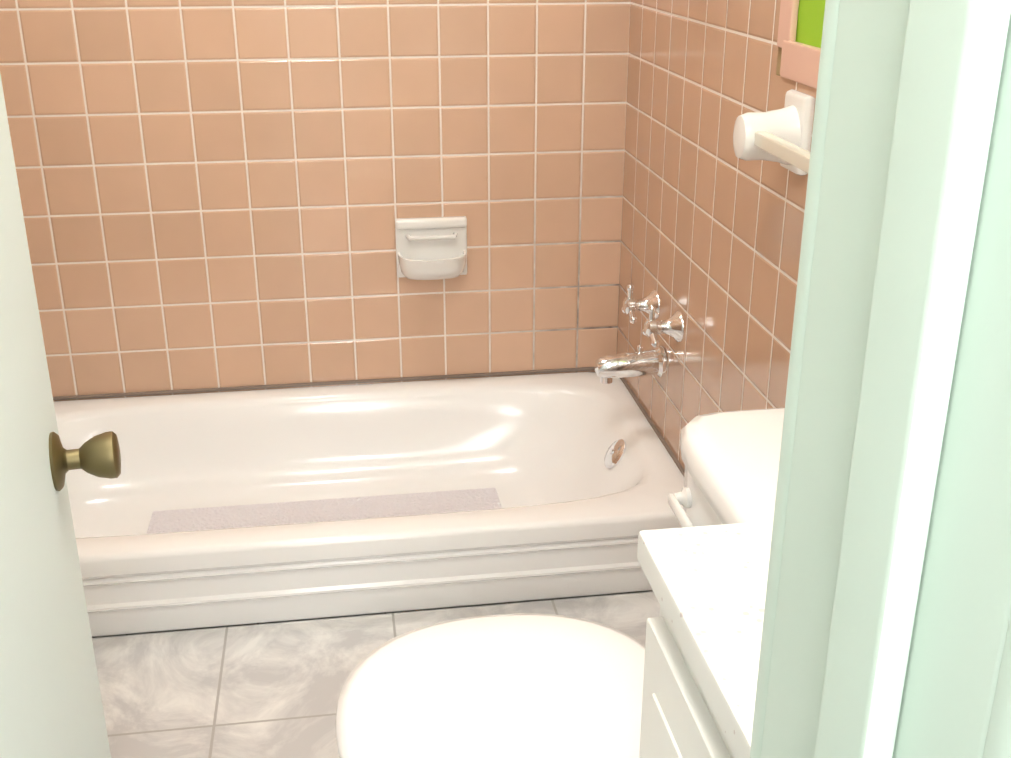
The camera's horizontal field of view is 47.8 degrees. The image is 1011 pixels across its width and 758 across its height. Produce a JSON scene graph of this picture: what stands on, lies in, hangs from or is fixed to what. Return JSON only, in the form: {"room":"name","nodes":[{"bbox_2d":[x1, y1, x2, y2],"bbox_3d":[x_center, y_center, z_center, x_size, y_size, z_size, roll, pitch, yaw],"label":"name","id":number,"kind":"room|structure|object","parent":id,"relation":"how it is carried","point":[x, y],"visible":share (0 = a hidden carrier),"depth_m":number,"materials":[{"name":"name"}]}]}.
{"room":"bathroom","nodes":[
{"label":"bathroom","id":0,"kind":"room"},
{"bbox_2d":[0,0,629,400],"bbox_3d":[-0.478,-0.958,2.404,1.760,2.400,0.120,-3,22,-8],"label":"wall","id":1,"kind":"structure","parent":0,"point":[220,192],"depth_m":2.56,"materials":[{"name":"pink tile"}]},
{"bbox_2d":[53,367,684,475],"bbox_3d":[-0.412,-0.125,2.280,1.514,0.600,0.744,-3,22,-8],"label":"trim","id":2,"kind":"structure","parent":1,"relation":"attached to","point":[658,433],"depth_m":2.71,"materials":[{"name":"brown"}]},
{"bbox_2d":[395,216,466,279],"bbox_3d":[-0.166,-0.292,2.611,0.165,0.140,0.088,-3,22,-8],"label":"soap dish","id":3,"kind":"object","parent":1,"relation":"attached to","point":[431,248],"visible":1,"depth_m":2.62,"materials":[{"name":"white ceramic"}]},
{"bbox_2d":[92,535,652,637],"bbox_3d":[-0.478,0.655,2.657,1.870,0.060,0.855,-3,22,-8],"label":"trim","id":4,"kind":"structure","parent":0,"point":[370,614],"depth_m":2.78,"materials":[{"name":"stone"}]},
{"bbox_2d":[92,592,659,757],"bbox_3d":[-0.218,0.975,0.908,1.870,0.060,2.665,-3,22,-8],"label":"floor","id":5,"kind":"structure","parent":0,"point":[271,690],"depth_m":1.97,"materials":[{"name":"tile"}]},
{"bbox_2d":[53,372,683,636],"bbox_3d":[-0.414,0.249,2.429,1.514,0.207,0.744,-3,22,-8],"label":"bathtub","id":6,"kind":"object","parent":5,"relation":"on","point":[213,509],"visible":0.88,"depth_m":2.56,"materials":[{"name":"white ceramic"}]},
{"bbox_2d":[335,408,784,757],"bbox_3d":[0.155,0.421,1.341,0.697,0.642,0.432,-3,22,-8],"label":"toilet","id":7,"kind":"object","parent":5,"relation":"on","point":[525,686],"visible":0.42,"depth_m":1.31,"materials":[{"name":"white ceramic"}]},
{"bbox_2d":[637,521,772,757],"bbox_3d":[0.342,0.487,0.904,0.457,0.848,0.429,-3,22,-8],"label":"bathroom vanity","id":8,"kind":"object","parent":5,"relation":"on","point":[708,585],"visible":0.4,"depth_m":0.87,"materials":[{"name":"white paint"}]},
{"bbox_2d":[616,0,781,469],"bbox_3d":[0.344,-0.813,2.045,0.008,2.400,0.890,-3,22,-8],"label":"wall","id":9,"kind":"structure","parent":0,"point":[701,76],"depth_m":2.14,"materials":[{"name":"pink tile"}]},
{"bbox_2d":[594,284,683,383],"bbox_3d":[0.263,-0.086,2.371,0.149,0.198,0.258,-3,22,-8],"label":"faucet","id":10,"kind":"object","parent":9,"relation":"attached to","point":[639,362],"visible":1,"depth_m":2.38,"materials":[{"name":"silver metal"}]},
{"bbox_2d":[796,0,825,47],"bbox_3d":[0.438,-0.740,1.865,0.120,2.400,1.300,-3,22,-8],"label":"wall","id":11,"kind":"structure","parent":0,"point":[810,20],"depth_m":1.60,"materials":[{"name":"green paint"}]},
{"bbox_3d":[0.380,-0.125,0.349,0.479,2.400,0.120,-3,22,-8],"label":"wall","id":12,"kind":"structure","parent":0,"visible":0},
{"bbox_2d":[750,0,1010,757],"bbox_3d":[0.162,0.017,0.371,0.102,2.120,0.178,-3,22,-8],"label":"door frame","id":13,"kind":"structure","parent":12,"relation":"attached to","point":[886,631],"depth_m":0.34,"materials":[{"name":"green paint"}]},
{"bbox_3d":[0.610,-0.309,0.802,0.120,2.400,1.020,-3,22,-8],"label":"wall","id":14,"kind":"structure","parent":0,"visible":0},
{"bbox_2d":[747,75,816,409],"bbox_3d":[0.516,0.269,1.245,0.008,0.995,1.430,-3,22,-8],"label":"tile wainscot","id":15,"kind":"structure","parent":14,"relation":"attached to","point":[784,207],"depth_m":1.75,"materials":[{"name":"pink tile"}]},
{"bbox_2d":[733,89,814,175],"bbox_3d":[0.424,-0.235,1.342,0.100,0.112,0.698,-3,22,-8],"label":"towel bar","id":16,"kind":"object","parent":15,"relation":"attached to","point":[782,136],"visible":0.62,"depth_m":1.60,"materials":[{"name":"white ceramic"}]},
{"bbox_2d":[777,0,820,88],"bbox_3d":[0.514,-0.840,0.787,0.014,1.405,1.445,-3,22,-8],"label":"trim","id":17,"kind":"structure","parent":14,"relation":"attached to","point":[800,62],"depth_m":1.63,"materials":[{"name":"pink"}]},
{"bbox_3d":[-0.244,0.058,0.322,0.020,2.080,0.150,-3,22,-8],"label":"door frame","id":18,"kind":"structure","parent":0,"visible":0},
{"bbox_2d":[0,74,120,757],"bbox_3d":[-0.329,-0.036,0.588,0.174,2.030,0.699,-3,22,-8],"label":"door","id":19,"kind":"structure","parent":18,"relation":"attached to","point":[51,705],"depth_m":0.83,"materials":[{"name":"white paint"}]}
]}

